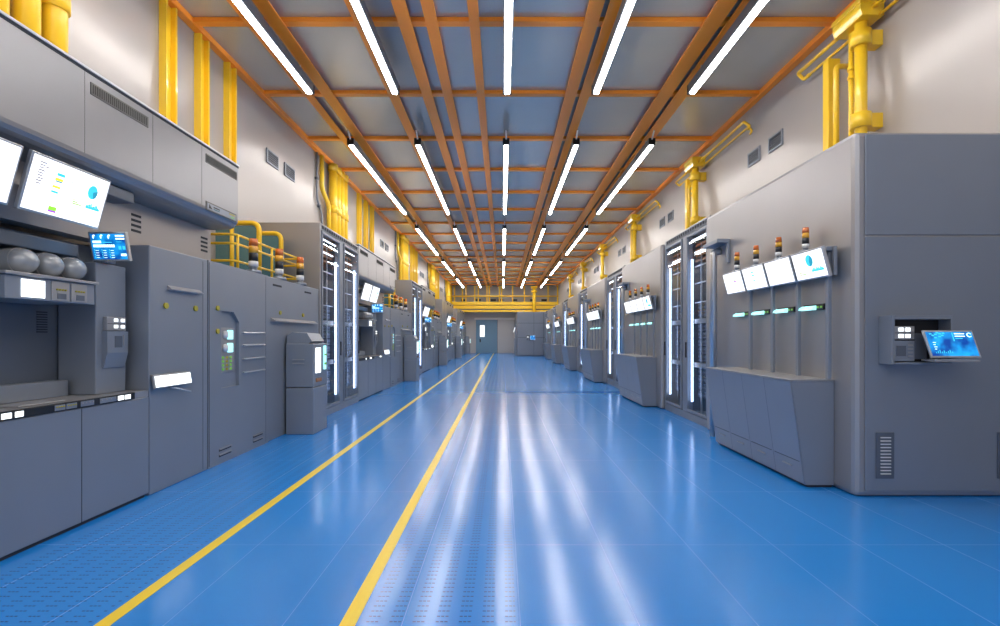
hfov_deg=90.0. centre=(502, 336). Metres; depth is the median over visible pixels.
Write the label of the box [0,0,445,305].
wall
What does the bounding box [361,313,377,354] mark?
column
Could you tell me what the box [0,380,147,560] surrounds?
workbench
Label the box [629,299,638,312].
monitor
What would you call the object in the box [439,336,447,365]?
kiosk
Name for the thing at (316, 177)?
conduit
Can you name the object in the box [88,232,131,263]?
monitor
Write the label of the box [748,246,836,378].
frame
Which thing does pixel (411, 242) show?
trim
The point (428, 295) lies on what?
upper cabinet
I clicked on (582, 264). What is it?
column
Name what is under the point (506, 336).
door
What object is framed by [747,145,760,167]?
air vent
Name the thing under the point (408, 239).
duct pipe
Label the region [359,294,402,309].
safety railing
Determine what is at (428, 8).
trim
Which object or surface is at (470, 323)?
wall
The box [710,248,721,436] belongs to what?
vertical pipe
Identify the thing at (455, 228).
ceiling lamp
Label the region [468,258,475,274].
ceiling lamp
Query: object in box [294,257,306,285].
beacon
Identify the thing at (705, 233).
light
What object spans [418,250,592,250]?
trim
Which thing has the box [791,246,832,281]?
monitor
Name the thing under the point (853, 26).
pipe
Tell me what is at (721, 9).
ceiling beam
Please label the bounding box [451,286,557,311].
gantry
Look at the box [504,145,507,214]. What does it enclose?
diffuser
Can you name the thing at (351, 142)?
ceiling lamp
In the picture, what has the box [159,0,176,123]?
steel column
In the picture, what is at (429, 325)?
tall cabinet
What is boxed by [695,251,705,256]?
cable tray
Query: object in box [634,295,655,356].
frame
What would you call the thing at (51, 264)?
tank
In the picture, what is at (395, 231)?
conduit
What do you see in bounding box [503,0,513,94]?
ceiling lamp
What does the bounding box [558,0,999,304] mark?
wall
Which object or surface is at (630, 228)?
square post
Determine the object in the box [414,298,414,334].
light
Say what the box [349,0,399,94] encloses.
ceiling lamp
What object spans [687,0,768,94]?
ceiling lamp
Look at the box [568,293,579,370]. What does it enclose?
enclosure
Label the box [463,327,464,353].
tall cabinet
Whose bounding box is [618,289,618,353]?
light
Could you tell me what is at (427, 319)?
monitor
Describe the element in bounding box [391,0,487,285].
trim
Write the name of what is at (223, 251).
arch
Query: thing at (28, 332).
panel
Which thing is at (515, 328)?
kiosk
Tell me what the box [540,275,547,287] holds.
ceiling lamp
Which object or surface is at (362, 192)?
ceiling beam
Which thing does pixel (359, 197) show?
steel column
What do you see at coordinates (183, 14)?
trim
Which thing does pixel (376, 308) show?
monitor
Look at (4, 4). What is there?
duct pipe
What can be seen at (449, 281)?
trim
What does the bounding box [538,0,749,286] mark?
ceiling beam
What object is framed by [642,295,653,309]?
monitor
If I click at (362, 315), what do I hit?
tank
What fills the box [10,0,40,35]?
duct pipe
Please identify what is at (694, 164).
pipe
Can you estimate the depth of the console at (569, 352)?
23.60 m
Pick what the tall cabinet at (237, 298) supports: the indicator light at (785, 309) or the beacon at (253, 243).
the beacon at (253, 243)
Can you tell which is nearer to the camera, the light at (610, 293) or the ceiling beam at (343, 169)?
the ceiling beam at (343, 169)
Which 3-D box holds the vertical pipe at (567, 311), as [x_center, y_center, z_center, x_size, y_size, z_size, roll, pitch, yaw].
[3.438,0.083,26.380,0.165,3.035,0.110,0,0,0]
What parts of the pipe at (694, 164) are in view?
lid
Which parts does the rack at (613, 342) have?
door, door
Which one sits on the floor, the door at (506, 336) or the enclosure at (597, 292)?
the enclosure at (597, 292)
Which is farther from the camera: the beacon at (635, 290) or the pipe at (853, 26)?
the beacon at (635, 290)
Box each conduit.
[315,152,322,223]
[395,231,397,279]
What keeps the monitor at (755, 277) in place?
attached to the frame at (831, 251)
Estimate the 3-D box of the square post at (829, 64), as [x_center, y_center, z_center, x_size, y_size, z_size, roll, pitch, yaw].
[5.264,-3.245,8.000,0.189,2.350,0.140,0,0,0]
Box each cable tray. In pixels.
[323,245,331,250]
[323,255,331,260]
[323,259,331,264]
[695,240,705,246]
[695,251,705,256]
[695,256,705,262]
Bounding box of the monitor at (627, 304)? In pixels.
[624,301,631,313]
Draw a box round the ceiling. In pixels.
[177,0,852,285]
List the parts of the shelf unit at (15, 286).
lit panel, shelf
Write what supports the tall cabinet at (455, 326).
on the floor
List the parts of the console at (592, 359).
door, door, door, door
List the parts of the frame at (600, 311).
vertical rail, vertical rail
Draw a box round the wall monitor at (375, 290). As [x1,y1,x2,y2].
[369,286,379,302]
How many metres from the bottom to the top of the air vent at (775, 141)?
0.300 m
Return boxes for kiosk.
[286,332,326,433]
[404,335,419,380]
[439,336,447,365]
[455,336,461,357]
[465,336,469,353]
[513,325,516,355]
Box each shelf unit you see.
[0,270,98,304]
[359,319,376,326]
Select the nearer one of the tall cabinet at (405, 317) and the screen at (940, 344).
the screen at (940, 344)
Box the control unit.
[58,262,127,394]
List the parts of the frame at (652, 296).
vertical rail, vertical rail, vertical rail, vertical rail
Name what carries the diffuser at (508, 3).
attached to the ceiling lamp at (508, 9)
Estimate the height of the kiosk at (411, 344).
1.680 m
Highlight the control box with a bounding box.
[879,315,952,364]
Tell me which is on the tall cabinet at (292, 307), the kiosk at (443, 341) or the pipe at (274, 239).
the pipe at (274, 239)
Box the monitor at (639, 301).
[635,297,644,311]
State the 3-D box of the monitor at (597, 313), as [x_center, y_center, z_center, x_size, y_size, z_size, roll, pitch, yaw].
[3.365,-0.789,17.651,0.126,0.318,0.562,0,0,0]
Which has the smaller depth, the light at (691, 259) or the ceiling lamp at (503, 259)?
the light at (691, 259)
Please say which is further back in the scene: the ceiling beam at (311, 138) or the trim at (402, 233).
the trim at (402, 233)
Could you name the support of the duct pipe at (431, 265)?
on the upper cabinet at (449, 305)
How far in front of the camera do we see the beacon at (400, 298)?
18.00 m
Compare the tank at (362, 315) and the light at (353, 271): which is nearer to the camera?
the light at (353, 271)
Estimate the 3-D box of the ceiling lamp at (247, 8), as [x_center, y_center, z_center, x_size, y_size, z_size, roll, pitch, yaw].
[-3.660,-4.760,6.039,0.160,0.320,7.003,0,0,0]
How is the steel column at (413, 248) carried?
attached to the wall at (118, 40)
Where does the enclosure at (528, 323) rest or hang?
on the floor
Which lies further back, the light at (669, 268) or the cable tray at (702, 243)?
the light at (669, 268)
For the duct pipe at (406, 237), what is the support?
on the upper cabinet at (428, 295)
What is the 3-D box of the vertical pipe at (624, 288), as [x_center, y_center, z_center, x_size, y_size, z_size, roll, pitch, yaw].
[3.438,0.083,14.180,0.165,3.035,0.110,0,0,0]
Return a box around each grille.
[322,225,357,250]
[608,267,622,277]
[666,218,707,245]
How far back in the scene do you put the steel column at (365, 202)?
17.94 m
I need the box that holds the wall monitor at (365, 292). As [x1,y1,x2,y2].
[359,282,372,300]
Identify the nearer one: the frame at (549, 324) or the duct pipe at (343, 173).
the duct pipe at (343, 173)
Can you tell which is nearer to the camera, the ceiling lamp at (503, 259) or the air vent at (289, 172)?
the air vent at (289, 172)
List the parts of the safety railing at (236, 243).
post, rail, rail, rail, post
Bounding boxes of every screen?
[151,371,191,391]
[921,330,980,358]
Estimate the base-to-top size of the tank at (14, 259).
0.209 m
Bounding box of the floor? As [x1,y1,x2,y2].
[0,353,999,625]
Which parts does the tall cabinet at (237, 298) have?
gauge panel, handle, handle, handle, handle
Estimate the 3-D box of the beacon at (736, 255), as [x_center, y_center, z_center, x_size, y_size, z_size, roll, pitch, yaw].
[3.420,-1.089,7.290,0.128,0.286,0.128,0,0,0]
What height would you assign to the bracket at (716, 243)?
0.370 m
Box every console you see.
[543,343,550,358]
[550,344,561,363]
[562,346,576,370]
[580,348,602,382]
[615,354,656,406]
[706,367,833,486]
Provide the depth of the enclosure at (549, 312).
35.85 m
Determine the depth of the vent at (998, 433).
4.97 m
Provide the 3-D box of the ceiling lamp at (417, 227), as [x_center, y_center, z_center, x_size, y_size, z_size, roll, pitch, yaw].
[-3.660,-4.760,24.659,0.160,0.320,7.003,0,0,0]
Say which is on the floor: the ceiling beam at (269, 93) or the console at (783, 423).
the console at (783, 423)
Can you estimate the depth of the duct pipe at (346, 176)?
15.18 m
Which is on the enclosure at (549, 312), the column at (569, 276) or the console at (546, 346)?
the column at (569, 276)
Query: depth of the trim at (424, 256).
31.16 m
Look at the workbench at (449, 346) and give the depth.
33.65 m
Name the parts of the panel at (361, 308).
panel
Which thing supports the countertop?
on the workbench at (66, 465)
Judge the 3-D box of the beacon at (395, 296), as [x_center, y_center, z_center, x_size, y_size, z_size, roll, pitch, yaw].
[-3.660,-1.186,17.200,0.229,0.510,0.229,0,0,0]
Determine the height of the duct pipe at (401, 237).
2.600 m
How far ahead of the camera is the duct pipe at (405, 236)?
24.39 m
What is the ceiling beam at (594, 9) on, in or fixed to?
attached to the ceiling
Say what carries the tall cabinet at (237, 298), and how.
on the floor
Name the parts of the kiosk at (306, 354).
status panel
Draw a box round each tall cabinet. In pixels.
[85,245,206,494]
[207,260,267,468]
[268,276,317,440]
[363,306,389,390]
[390,308,400,386]
[400,311,411,381]
[423,318,432,368]
[433,319,437,367]
[437,320,441,365]
[448,327,451,359]
[452,324,454,358]
[454,325,456,357]
[460,329,462,354]
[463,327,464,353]
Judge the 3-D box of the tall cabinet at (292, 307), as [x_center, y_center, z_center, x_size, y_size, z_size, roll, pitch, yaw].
[-4.200,0.335,8.680,1.400,2.530,2.130,0,0,0]
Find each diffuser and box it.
[454,229,466,254]
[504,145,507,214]
[505,0,511,93]
[566,229,586,254]
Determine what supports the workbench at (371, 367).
on the floor
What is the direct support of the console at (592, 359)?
on the floor
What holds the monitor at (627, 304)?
attached to the frame at (652, 296)
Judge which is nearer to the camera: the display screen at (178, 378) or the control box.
the control box
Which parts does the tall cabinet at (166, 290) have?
handle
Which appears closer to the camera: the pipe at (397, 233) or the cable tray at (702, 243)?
the cable tray at (702, 243)
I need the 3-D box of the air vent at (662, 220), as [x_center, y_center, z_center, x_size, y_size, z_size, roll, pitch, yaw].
[5.345,-3.830,16.730,0.030,0.300,0.500,0,0,0]
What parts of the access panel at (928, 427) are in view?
panel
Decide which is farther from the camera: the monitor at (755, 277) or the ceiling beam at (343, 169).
the ceiling beam at (343, 169)
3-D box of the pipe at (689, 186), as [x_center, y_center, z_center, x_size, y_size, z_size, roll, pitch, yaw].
[5.249,-3.156,13.860,0.221,2.172,0.084,0,0,0]
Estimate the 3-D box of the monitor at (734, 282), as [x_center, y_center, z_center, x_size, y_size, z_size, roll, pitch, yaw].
[3.365,-0.789,7.230,0.126,0.318,0.562,0,0,0]
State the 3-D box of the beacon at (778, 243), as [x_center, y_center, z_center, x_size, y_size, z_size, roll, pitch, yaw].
[3.420,-1.089,6.190,0.128,0.286,0.128,0,0,0]
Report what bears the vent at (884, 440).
attached to the access panel at (928, 427)
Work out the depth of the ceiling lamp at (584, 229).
23.59 m
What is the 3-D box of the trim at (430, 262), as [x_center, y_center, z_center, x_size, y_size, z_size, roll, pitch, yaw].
[0.185,-4.992,33.550,10.090,0.074,0.140,0,0,0]
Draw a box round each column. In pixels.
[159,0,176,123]
[194,33,209,145]
[223,62,236,225]
[357,193,361,244]
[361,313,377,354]
[363,200,367,248]
[370,206,373,252]
[410,246,412,280]
[413,248,414,281]
[415,251,417,283]
[423,323,426,347]
[435,270,436,298]
[531,286,536,311]
[567,271,577,297]
[580,258,593,289]
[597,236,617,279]
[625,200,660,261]
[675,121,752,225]
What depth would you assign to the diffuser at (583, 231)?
24.10 m
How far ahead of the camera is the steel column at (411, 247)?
26.96 m
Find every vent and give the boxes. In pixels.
[90,82,147,127]
[206,153,236,179]
[266,147,278,169]
[284,162,294,181]
[360,249,367,256]
[380,239,383,248]
[659,216,664,228]
[668,210,673,222]
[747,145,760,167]
[768,128,782,153]
[876,432,893,478]
[997,432,999,478]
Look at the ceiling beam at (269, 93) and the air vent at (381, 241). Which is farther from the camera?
the air vent at (381, 241)
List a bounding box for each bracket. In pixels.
[618,282,629,295]
[703,239,729,262]
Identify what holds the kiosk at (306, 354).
on the floor
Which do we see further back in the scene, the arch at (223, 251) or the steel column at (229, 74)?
the steel column at (229, 74)
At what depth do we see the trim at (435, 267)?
35.81 m
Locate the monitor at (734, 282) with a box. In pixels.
[722,269,746,294]
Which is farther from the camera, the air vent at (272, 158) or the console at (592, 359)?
the console at (592, 359)
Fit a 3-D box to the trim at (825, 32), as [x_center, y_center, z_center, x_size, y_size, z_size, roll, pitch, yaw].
[5.294,-4.979,22.095,0.128,0.099,54.190,0,0,0]
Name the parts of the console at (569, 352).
door, door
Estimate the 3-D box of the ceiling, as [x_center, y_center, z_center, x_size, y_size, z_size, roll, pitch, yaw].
[0.185,-5.080,22.100,10.450,0.100,54.200,0,0,0]
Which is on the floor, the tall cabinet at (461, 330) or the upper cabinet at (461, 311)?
the tall cabinet at (461, 330)
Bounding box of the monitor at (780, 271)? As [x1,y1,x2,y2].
[764,255,797,286]
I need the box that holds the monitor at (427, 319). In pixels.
[424,317,431,322]
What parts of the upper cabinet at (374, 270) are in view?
panel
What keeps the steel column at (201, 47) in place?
attached to the wall at (118, 40)
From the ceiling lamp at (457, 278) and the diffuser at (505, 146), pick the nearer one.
the diffuser at (505, 146)
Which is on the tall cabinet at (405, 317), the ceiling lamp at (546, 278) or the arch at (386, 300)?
the arch at (386, 300)
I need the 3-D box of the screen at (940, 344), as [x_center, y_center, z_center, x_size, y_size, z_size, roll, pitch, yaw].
[4.241,0.078,4.743,0.500,0.284,0.104,0,0,3]
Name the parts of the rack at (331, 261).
rail, patch panel, patch panel, door, rail, patch panel, patch panel, door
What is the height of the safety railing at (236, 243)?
0.568 m
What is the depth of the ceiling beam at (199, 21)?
7.85 m
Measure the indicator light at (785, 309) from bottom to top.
0.065 m
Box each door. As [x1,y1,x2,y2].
[476,320,496,352]
[498,320,514,352]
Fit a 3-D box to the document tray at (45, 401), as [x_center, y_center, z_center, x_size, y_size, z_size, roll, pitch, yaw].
[-3.715,0.525,3.950,0.170,0.014,0.400,0,0,0]
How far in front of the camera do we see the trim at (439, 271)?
38.14 m
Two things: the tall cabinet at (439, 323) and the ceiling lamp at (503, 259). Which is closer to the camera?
the tall cabinet at (439, 323)
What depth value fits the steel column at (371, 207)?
18.79 m
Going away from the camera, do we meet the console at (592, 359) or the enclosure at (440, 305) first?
the console at (592, 359)
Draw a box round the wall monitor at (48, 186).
[13,149,110,229]
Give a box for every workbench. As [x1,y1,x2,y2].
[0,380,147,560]
[359,351,382,400]
[422,348,429,372]
[448,345,450,360]
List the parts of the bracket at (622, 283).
plate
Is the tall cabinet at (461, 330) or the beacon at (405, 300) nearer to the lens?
the beacon at (405, 300)
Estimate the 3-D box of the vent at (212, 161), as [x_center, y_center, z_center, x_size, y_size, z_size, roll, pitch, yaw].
[-3.555,-2.152,6.350,0.009,0.105,0.700,0,0,0]
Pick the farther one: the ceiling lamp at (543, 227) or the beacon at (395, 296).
the ceiling lamp at (543, 227)
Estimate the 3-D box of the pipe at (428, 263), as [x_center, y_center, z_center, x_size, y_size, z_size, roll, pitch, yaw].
[-4.880,-3.620,33.485,0.120,2.600,0.550,0,0,5]
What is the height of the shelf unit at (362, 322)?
0.203 m
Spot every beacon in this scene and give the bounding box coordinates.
[247,238,261,273]
[273,249,286,280]
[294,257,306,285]
[393,295,398,309]
[399,297,403,310]
[404,299,407,311]
[633,289,636,299]
[639,287,642,297]
[646,284,650,295]
[733,252,739,270]
[751,245,758,265]
[773,237,781,259]
[800,227,808,251]
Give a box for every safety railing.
[211,233,296,279]
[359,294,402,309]
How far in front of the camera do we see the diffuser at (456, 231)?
24.09 m
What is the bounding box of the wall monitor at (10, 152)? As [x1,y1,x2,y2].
[0,137,22,204]
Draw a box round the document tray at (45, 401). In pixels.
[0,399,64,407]
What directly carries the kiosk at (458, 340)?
on the floor
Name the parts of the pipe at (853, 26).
lid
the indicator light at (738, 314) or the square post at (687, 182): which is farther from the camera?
the square post at (687, 182)
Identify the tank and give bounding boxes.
[0,248,39,272]
[32,253,64,275]
[56,257,86,279]
[359,311,368,318]
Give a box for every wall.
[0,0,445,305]
[452,286,556,352]
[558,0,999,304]
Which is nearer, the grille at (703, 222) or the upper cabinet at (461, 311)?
the grille at (703, 222)
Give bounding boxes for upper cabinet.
[0,10,239,260]
[355,244,395,305]
[420,285,434,317]
[446,301,452,322]
[458,309,463,320]
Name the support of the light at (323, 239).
attached to the rack at (331, 261)
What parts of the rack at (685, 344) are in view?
door, patch panel, patch panel, rail, handle, door, patch panel, patch panel, rail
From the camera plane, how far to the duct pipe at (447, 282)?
43.72 m
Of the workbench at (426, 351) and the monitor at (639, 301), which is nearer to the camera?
the monitor at (639, 301)
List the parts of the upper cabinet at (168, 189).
panel, name plate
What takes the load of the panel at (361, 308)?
on the workbench at (371, 367)
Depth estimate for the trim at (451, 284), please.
47.46 m
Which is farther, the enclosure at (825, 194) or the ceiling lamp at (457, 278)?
the ceiling lamp at (457, 278)
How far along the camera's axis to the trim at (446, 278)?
42.80 m
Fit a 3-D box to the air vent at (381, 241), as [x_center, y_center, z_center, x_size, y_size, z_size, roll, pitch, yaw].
[-4.975,-3.850,20.675,0.030,0.300,0.550,0,0,0]
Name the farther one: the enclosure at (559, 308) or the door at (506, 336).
the door at (506, 336)
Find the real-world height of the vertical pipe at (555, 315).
3.035 m
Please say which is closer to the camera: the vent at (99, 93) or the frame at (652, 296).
the vent at (99, 93)
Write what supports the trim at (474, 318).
attached to the wall at (470, 323)
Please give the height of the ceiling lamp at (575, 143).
0.320 m
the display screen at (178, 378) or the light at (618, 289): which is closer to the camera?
the display screen at (178, 378)
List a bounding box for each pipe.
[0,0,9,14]
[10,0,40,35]
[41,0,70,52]
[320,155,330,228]
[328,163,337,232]
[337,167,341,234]
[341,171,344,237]
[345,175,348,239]
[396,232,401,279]
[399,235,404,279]
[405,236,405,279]
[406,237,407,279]
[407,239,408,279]
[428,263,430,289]
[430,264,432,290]
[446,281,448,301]
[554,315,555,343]
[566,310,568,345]
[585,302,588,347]
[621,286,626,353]
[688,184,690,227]
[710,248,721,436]
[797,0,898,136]
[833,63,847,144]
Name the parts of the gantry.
guard rail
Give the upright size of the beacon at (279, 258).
0.510 m
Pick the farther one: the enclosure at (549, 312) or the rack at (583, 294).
the enclosure at (549, 312)
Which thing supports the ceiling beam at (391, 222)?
attached to the ceiling
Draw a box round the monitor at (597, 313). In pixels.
[595,310,600,318]
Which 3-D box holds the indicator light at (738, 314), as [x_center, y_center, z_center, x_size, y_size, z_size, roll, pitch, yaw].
[3.477,-0.333,7.270,0.084,0.065,0.380,0,0,0]
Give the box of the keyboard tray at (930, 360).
[921,359,979,361]
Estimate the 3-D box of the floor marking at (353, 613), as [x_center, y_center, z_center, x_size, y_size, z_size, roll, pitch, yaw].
[-0.861,1.599,22.090,0.088,0.002,54.180,0,0,0]
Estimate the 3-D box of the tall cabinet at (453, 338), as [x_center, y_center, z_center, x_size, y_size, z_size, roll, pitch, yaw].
[-4.207,0.335,36.377,1.386,2.530,1.545,0,0,0]
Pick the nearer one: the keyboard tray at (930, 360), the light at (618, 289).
the keyboard tray at (930, 360)
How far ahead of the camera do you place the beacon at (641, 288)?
12.26 m
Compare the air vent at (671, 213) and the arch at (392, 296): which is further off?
the arch at (392, 296)
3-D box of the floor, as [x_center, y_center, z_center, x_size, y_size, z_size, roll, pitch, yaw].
[0.185,1.650,22.100,10.450,0.100,54.200,0,0,0]
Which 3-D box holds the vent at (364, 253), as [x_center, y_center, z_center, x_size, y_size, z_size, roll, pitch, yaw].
[-3.555,-2.152,12.860,0.009,0.105,0.700,0,0,0]
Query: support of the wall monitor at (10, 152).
attached to the upper cabinet at (168, 189)
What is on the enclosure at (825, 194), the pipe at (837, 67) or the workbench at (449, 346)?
the pipe at (837, 67)
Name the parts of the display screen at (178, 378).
rod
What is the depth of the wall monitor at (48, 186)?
4.03 m
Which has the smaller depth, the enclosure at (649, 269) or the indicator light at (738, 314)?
the indicator light at (738, 314)
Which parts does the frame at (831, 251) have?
vertical rail, vertical rail, vertical rail, vertical rail, plate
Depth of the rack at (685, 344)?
9.85 m
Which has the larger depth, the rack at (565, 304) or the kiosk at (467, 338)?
the kiosk at (467, 338)
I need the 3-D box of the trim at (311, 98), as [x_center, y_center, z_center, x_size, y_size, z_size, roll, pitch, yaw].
[-3.950,-4.974,22.095,0.170,0.109,54.190,0,0,0]
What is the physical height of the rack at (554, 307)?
3.720 m
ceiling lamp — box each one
[232,0,314,94]
[347,130,406,214]
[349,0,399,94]
[414,130,449,214]
[415,222,438,254]
[441,256,454,275]
[453,221,467,254]
[456,275,463,287]
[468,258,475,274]
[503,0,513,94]
[503,130,508,214]
[503,221,505,254]
[503,259,504,275]
[525,256,532,275]
[533,221,545,254]
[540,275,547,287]
[548,130,579,214]
[549,256,561,275]
[565,221,588,254]
[592,0,636,94]
[596,130,654,214]
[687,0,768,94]
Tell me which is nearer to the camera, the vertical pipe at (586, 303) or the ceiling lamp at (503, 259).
the vertical pipe at (586, 303)
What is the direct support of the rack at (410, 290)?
on the floor
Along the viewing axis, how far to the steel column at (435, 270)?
36.81 m
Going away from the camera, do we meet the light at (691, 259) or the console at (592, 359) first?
the light at (691, 259)
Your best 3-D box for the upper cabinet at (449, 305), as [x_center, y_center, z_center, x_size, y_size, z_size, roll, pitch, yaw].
[-4.264,-1.625,34.203,1.432,1.380,4.195,0,0,0]
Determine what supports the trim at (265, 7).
attached to the ceiling
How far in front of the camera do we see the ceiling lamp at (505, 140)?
13.81 m
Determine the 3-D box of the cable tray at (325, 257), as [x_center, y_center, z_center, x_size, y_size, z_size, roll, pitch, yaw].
[-3.915,-1.688,10.390,0.410,0.045,1.030,0,0,0]
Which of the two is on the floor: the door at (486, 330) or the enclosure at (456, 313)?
the enclosure at (456, 313)
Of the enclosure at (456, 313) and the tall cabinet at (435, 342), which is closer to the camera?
the tall cabinet at (435, 342)
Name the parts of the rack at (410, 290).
door, door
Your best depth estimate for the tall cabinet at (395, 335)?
16.61 m
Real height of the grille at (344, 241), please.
0.085 m
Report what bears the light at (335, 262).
attached to the rack at (331, 261)
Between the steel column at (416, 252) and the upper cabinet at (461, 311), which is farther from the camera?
the upper cabinet at (461, 311)
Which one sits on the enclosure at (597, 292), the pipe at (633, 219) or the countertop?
the pipe at (633, 219)
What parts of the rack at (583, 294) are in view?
door, door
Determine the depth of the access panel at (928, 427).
4.99 m
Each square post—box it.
[630,228,631,262]
[685,180,690,228]
[823,58,839,150]
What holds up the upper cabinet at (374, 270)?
attached to the wall at (118, 40)
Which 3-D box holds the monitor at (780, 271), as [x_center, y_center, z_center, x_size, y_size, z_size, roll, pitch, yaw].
[3.365,-0.789,6.044,0.126,0.318,0.562,0,0,0]
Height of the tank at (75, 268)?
0.209 m
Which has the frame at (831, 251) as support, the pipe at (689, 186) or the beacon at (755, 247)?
the beacon at (755, 247)
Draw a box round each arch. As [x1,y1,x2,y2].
[216,220,261,271]
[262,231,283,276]
[384,294,388,306]
[391,291,394,307]
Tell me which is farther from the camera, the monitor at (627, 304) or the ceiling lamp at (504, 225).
the ceiling lamp at (504, 225)
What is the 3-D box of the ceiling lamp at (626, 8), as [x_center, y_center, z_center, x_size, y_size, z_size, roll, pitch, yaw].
[1.780,-4.760,6.039,0.160,0.320,7.003,0,0,0]
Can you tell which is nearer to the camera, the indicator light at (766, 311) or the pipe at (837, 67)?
the indicator light at (766, 311)
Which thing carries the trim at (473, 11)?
attached to the ceiling
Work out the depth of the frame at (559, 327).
30.20 m
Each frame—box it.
[497,320,497,352]
[548,324,550,342]
[557,321,560,344]
[570,317,575,346]
[592,310,601,349]
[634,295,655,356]
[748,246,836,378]
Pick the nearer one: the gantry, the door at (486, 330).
the gantry
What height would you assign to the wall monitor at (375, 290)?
0.441 m
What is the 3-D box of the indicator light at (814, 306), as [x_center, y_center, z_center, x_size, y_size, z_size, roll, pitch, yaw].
[3.477,-0.333,5.620,0.084,0.065,0.380,0,0,0]
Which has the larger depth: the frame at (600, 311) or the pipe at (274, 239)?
the frame at (600, 311)
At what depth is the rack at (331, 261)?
10.96 m
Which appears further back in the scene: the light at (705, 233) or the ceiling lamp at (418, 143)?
the ceiling lamp at (418, 143)
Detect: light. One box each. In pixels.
[323,239,335,246]
[335,262,336,394]
[353,271,354,387]
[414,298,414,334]
[420,300,420,364]
[581,305,581,363]
[610,293,610,373]
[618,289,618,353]
[669,268,670,393]
[691,233,705,241]
[691,259,692,401]
[733,311,747,316]
[751,309,769,314]
[773,307,795,312]
[798,303,824,310]
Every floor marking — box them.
[94,353,479,625]
[339,353,493,625]
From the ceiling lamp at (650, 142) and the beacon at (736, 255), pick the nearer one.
the beacon at (736, 255)
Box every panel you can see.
[0,227,94,384]
[359,306,367,350]
[865,135,999,490]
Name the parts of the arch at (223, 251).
tube frame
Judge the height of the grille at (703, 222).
0.085 m
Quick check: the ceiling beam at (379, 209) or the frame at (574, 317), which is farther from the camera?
the frame at (574, 317)
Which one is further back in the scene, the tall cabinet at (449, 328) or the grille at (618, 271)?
the tall cabinet at (449, 328)
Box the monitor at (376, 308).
[371,304,383,312]
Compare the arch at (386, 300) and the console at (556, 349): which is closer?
the arch at (386, 300)
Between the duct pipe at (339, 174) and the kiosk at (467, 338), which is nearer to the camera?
the duct pipe at (339, 174)
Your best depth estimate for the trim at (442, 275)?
40.47 m
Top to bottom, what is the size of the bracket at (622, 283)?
0.370 m
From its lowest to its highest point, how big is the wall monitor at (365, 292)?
0.441 m
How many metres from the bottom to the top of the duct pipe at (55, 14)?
2.600 m
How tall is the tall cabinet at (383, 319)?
2.530 m
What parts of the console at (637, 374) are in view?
door, door, door, door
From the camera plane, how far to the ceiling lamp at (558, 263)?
33.09 m
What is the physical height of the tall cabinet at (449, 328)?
2.530 m
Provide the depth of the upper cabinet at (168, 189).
4.65 m
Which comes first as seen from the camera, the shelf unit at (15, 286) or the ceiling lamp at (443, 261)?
the shelf unit at (15, 286)
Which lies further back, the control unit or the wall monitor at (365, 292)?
the wall monitor at (365, 292)
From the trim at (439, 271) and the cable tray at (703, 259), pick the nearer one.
the cable tray at (703, 259)
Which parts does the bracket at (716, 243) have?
plate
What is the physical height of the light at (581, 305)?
2.750 m
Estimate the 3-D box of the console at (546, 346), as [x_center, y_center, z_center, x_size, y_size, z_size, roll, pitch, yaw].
[3.283,1.025,36.900,0.465,1.150,2.200,0,0,0]
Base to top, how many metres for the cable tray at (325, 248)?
0.045 m
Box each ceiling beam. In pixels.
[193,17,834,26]
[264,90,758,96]
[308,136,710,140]
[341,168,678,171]
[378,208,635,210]
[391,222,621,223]
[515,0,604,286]
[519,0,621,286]
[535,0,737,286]
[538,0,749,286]
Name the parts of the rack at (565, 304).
door, frame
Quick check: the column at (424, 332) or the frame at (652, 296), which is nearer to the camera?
the frame at (652, 296)
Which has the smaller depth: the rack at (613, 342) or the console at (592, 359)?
the rack at (613, 342)
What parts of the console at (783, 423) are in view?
door, door, door, door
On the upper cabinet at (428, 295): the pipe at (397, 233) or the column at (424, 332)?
the pipe at (397, 233)
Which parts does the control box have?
button panel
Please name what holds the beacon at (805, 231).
on the frame at (831, 251)
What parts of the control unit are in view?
button panel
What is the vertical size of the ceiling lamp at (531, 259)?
0.320 m
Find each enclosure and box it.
[432,299,446,336]
[450,309,459,335]
[515,312,545,355]
[547,308,552,358]
[556,302,563,363]
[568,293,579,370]
[587,277,606,382]
[622,245,664,408]
[707,133,999,494]
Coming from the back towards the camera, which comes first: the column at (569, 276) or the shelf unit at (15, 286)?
the column at (569, 276)
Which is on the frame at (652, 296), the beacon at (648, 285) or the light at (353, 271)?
the beacon at (648, 285)
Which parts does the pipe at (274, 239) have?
panel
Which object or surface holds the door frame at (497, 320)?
attached to the wall at (470, 323)
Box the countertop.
[0,390,147,411]
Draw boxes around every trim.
[168,0,452,286]
[227,0,461,286]
[252,0,466,285]
[344,0,478,285]
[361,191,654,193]
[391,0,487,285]
[402,233,610,234]
[411,242,600,243]
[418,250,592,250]
[420,0,491,286]
[424,256,585,257]
[430,262,579,262]
[435,267,574,267]
[439,271,570,271]
[442,275,566,275]
[446,278,562,278]
[449,281,559,281]
[451,284,556,284]
[467,0,498,286]
[474,318,514,319]
[556,0,855,286]
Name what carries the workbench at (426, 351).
on the floor
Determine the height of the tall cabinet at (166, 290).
2.530 m
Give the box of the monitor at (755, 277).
[741,263,769,290]
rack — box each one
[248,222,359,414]
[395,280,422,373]
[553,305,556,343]
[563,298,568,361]
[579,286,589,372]
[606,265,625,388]
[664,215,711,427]

